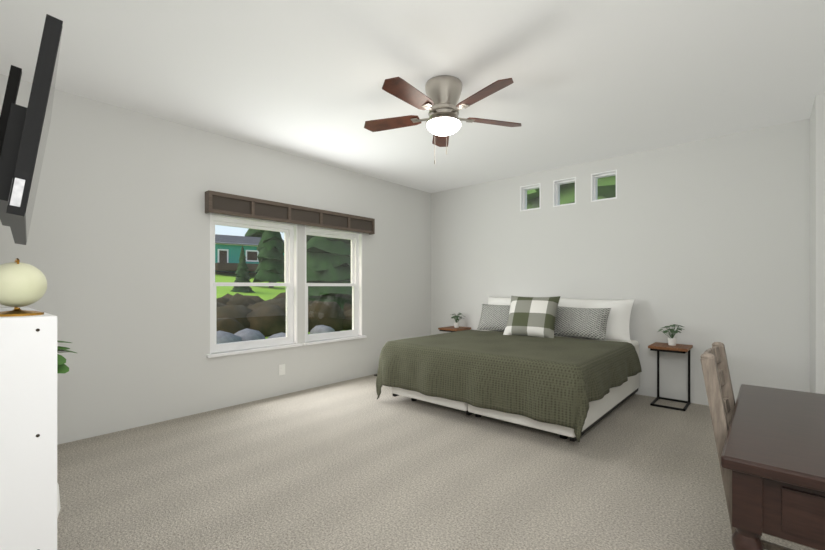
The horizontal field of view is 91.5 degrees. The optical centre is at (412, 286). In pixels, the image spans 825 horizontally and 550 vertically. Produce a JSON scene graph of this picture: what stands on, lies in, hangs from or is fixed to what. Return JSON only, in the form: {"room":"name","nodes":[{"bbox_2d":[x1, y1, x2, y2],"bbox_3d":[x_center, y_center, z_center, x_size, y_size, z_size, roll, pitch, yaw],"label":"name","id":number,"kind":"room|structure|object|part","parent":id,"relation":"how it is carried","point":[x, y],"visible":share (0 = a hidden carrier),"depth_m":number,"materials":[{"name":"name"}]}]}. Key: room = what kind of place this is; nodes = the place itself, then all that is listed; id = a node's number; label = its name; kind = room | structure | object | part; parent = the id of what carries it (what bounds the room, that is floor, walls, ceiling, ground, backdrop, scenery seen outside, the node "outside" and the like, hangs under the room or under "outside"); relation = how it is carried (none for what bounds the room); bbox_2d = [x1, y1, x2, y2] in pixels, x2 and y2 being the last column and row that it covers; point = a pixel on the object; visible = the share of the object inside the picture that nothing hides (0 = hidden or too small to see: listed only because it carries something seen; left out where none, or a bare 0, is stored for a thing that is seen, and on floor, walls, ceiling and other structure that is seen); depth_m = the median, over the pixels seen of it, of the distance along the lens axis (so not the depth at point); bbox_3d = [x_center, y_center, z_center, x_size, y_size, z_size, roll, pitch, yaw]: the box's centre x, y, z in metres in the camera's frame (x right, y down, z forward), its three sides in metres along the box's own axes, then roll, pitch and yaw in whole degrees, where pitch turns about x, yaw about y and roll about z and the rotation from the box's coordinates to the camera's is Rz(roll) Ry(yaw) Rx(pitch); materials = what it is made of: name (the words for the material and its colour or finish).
{"room":"bedroom","nodes":[
{"label":"bedroom","id":0,"kind":"room"},
{"bbox_2d":[0,74,430,444],"bbox_3d":[-1.476,-0.148,4.644,0.150,2.740,5.500,0,0,41],"label":"wall","id":1,"kind":"structure","parent":0,"point":[115,250],"depth_m":3.65,"materials":[{"name":"white paint"}]},
{"bbox_2d":[206,213,301,357],"bbox_3d":[-1.703,-0.008,4.351,0.200,1.430,1.050,0,0,41],"label":"window","id":2,"kind":"structure","parent":1,"relation":"in","point":[289,231],"depth_m":4.39,"materials":[{"name":"white plastic"}]},
{"bbox_2d":[279,364,284,374],"bbox_3d":[-1.469,0.937,4.530,0.012,0.118,0.075,0,0,41],"label":"outlet","id":3,"kind":"object","parent":1,"relation":"attached to","point":[281,369],"visible":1,"depth_m":4.53,"materials":[{"name":"white plastic"}]},
{"bbox_2d":[205,190,374,234],"bbox_3d":[-1.269,-0.818,4.694,0.095,0.210,2.170,0,0,41],"label":"window valance","id":4,"kind":"object","parent":1,"relation":"attached to","point":[230,204],"visible":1,"depth_m":4.45,"materials":[{"name":"brown wood"}]},
{"bbox_2d":[302,226,366,345],"bbox_3d":[-1.014,-0.008,5.130,0.200,1.430,0.970,0,0,41],"label":"window","id":5,"kind":"structure","parent":1,"relation":"in","point":[355,283],"depth_m":5.27,"materials":[{"name":"white plastic"}]},
{"bbox_2d":[0,0,824,192],"bbox_3d":[0.310,-1.568,3.064,4.920,0.100,5.500,0,0,41],"label":"ceiling","id":6,"kind":"structure","parent":0,"point":[594,80],"depth_m":2.81,"materials":[{"name":"white paint"}]},
{"bbox_2d":[364,75,521,163],"bbox_3d":[0.213,-1.214,2.977,1.262,0.608,1.228,0,0,41],"label":"ceiling fan","id":7,"kind":"object","parent":6,"relation":"hanging from","point":[439,101],"visible":1,"depth_m":2.92,"materials":[{"name":"brown wood"}]},
{"bbox_3d":[0.230,-1.369,3.014,0.498,0.298,0.484,0,0,41],"label":"motor","id":8,"kind":"part","parent":7,"relation":"part of","materials":[{"name":"silver metal"}]},
{"bbox_2d":[57,374,815,549],"bbox_3d":[0.310,1.272,3.064,4.920,0.100,5.500,0,0,41],"label":"floor","id":9,"kind":"structure","parent":0,"point":[354,464],"depth_m":2.52,"materials":[{"name":"beige carpet"}]},
{"bbox_2d":[0,258,75,549],"bbox_3d":[-1.477,0.566,1.435,0.801,1.312,0.368,0,0,41],"label":"cabinet","id":10,"kind":"object","parent":9,"relation":"on","point":[32,362],"visible":1,"depth_m":1.21,"materials":[{"name":"white laminate"}]},
{"bbox_3d":[-1.264,-0.006,1.285,0.144,0.144,0.144,0,0,41],"label":"globe","id":11,"kind":"part","parent":10,"relation":"part of"},
{"bbox_2d":[438,313,470,331],"bbox_3d":[0.628,0.805,5.974,0.340,0.834,0.370,0,0,41],"label":"side table","id":12,"kind":"object","parent":9,"relation":"on","point":[456,327],"visible":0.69,"depth_m":5.94,"materials":[{"name":"brown wood"}]},
{"bbox_2d":[448,313,465,327],"bbox_3d":[0.658,0.499,5.988,0.222,0.221,0.280,0,0,41],"label":"plant","id":13,"kind":"object","parent":12,"relation":"on","point":[456,324],"depth_m":5.97,"materials":[{"name":"green plant"}]},
{"bbox_2d":[376,296,641,441],"bbox_3d":[1.113,0.668,4.345,2.183,1.108,2.167,0,0,41],"label":"bed","id":14,"kind":"object","parent":9,"relation":"on","point":[565,368],"visible":1,"depth_m":3.72,"materials":[{"name":"green fabric"}]},
{"bbox_3d":[1.160,1.179,4.394,1.905,0.085,1.990,0,0,41],"label":"frame","id":15,"kind":"part","parent":14,"relation":"part of","materials":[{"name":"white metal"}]},
{"bbox_2d":[551,297,634,342],"bbox_3d":[2.102,0.377,4.743,0.900,0.500,0.211,0,-18,44],"label":"pillow","id":16,"kind":"object","parent":14,"relation":"on","point":[617,327],"depth_m":4.50,"materials":[{"name":"white fabric"}]},
{"bbox_2d":[648,324,692,410],"bbox_3d":[2.674,0.805,4.166,0.340,0.833,0.374,0,0,41],"label":"side table","id":17,"kind":"object","parent":9,"relation":"on","point":[671,345],"visible":1,"depth_m":4.16,"materials":[{"name":"black metal"}]},
{"bbox_2d":[656,324,684,345],"bbox_3d":[2.694,0.499,4.199,0.256,0.221,0.298,0,0,41],"label":"plant","id":18,"kind":"object","parent":17,"relation":"on","point":[671,341],"depth_m":4.16,"materials":[{"name":"green plant"}]},
{"bbox_2d":[700,342,817,549],"bbox_3d":[1.381,0.733,1.448,0.535,0.983,0.442,0,0,41],"label":"chair","id":19,"kind":"object","parent":9,"relation":"on","point":[718,383],"visible":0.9,"depth_m":1.43,"materials":[{"name":"brown wood"}]},
{"bbox_2d":[721,384,824,549],"bbox_3d":[1.426,0.842,1.309,0.598,0.760,1.090,0,0,41],"label":"desk","id":20,"kind":"object","parent":9,"relation":"on","point":[773,456],"visible":1,"depth_m":1.09,"materials":[{"name":"brown wood"}]},
{"bbox_2d":[431,119,809,405],"bbox_3d":[1.996,-0.148,5.143,4.390,2.740,0.150,0,0,41],"label":"wall","id":21,"kind":"structure","parent":0,"point":[705,243],"depth_m":4.33,"materials":[{"name":"white paint"}]},
{"bbox_2d":[520,183,540,210],"bbox_3d":[1.633,-1.198,5.465,0.290,0.340,0.150,0,0,41],"label":"window","id":22,"kind":"structure","parent":21,"relation":"in","point":[523,198],"depth_m":5.50,"materials":[{"name":"white plastic"}]},
{"bbox_2d":[553,177,575,206],"bbox_3d":[1.978,-1.198,5.160,0.290,0.340,0.150,0,0,41],"label":"window","id":23,"kind":"structure","parent":21,"relation":"in","point":[556,193],"depth_m":5.20,"materials":[{"name":"white plastic"}]},
{"bbox_2d":[591,169,616,201],"bbox_3d":[2.330,-1.198,4.849,0.290,0.340,0.150,0,0,41],"label":"window","id":24,"kind":"structure","parent":21,"relation":"in","point":[594,186],"depth_m":4.88,"materials":[{"name":"white plastic"}]},
{"bbox_2d":[810,93,824,393],"bbox_3d":[3.587,-0.148,3.342,0.380,2.740,0.740,0,0,41],"label":"wall","id":25,"kind":"structure","parent":0,"point":[817,250],"depth_m":3.18,"materials":[{"name":"white paint"}]},
{"bbox_3d":[-1.463,-0.148,1.060,4.620,2.740,0.150,0,0,41],"label":"wall","id":26,"kind":"structure","parent":0,"visible":0},
{"bbox_2d":[0,14,62,244],"bbox_3d":[-1.401,-0.468,1.357,0.900,0.580,0.371,0,0,41],"label":"tv","id":27,"kind":"object","parent":26,"relation":"attached to","point":[24,131],"visible":1,"depth_m":1.13,"materials":[{"name":"black plastic"}]},
{"label":"outside","id":28,"kind":"structure","parent":0,"visible":0},
{"bbox_2d":[215,175,615,343],"bbox_3d":[-19.927,-12.979,44.200,100.392,30.748,140.000,0,0,41],"label":"garden","id":29,"kind":"object","parent":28,"point":[271,254],"depth_m":19.09,"materials":[{"name":"green plant"}]}
]}

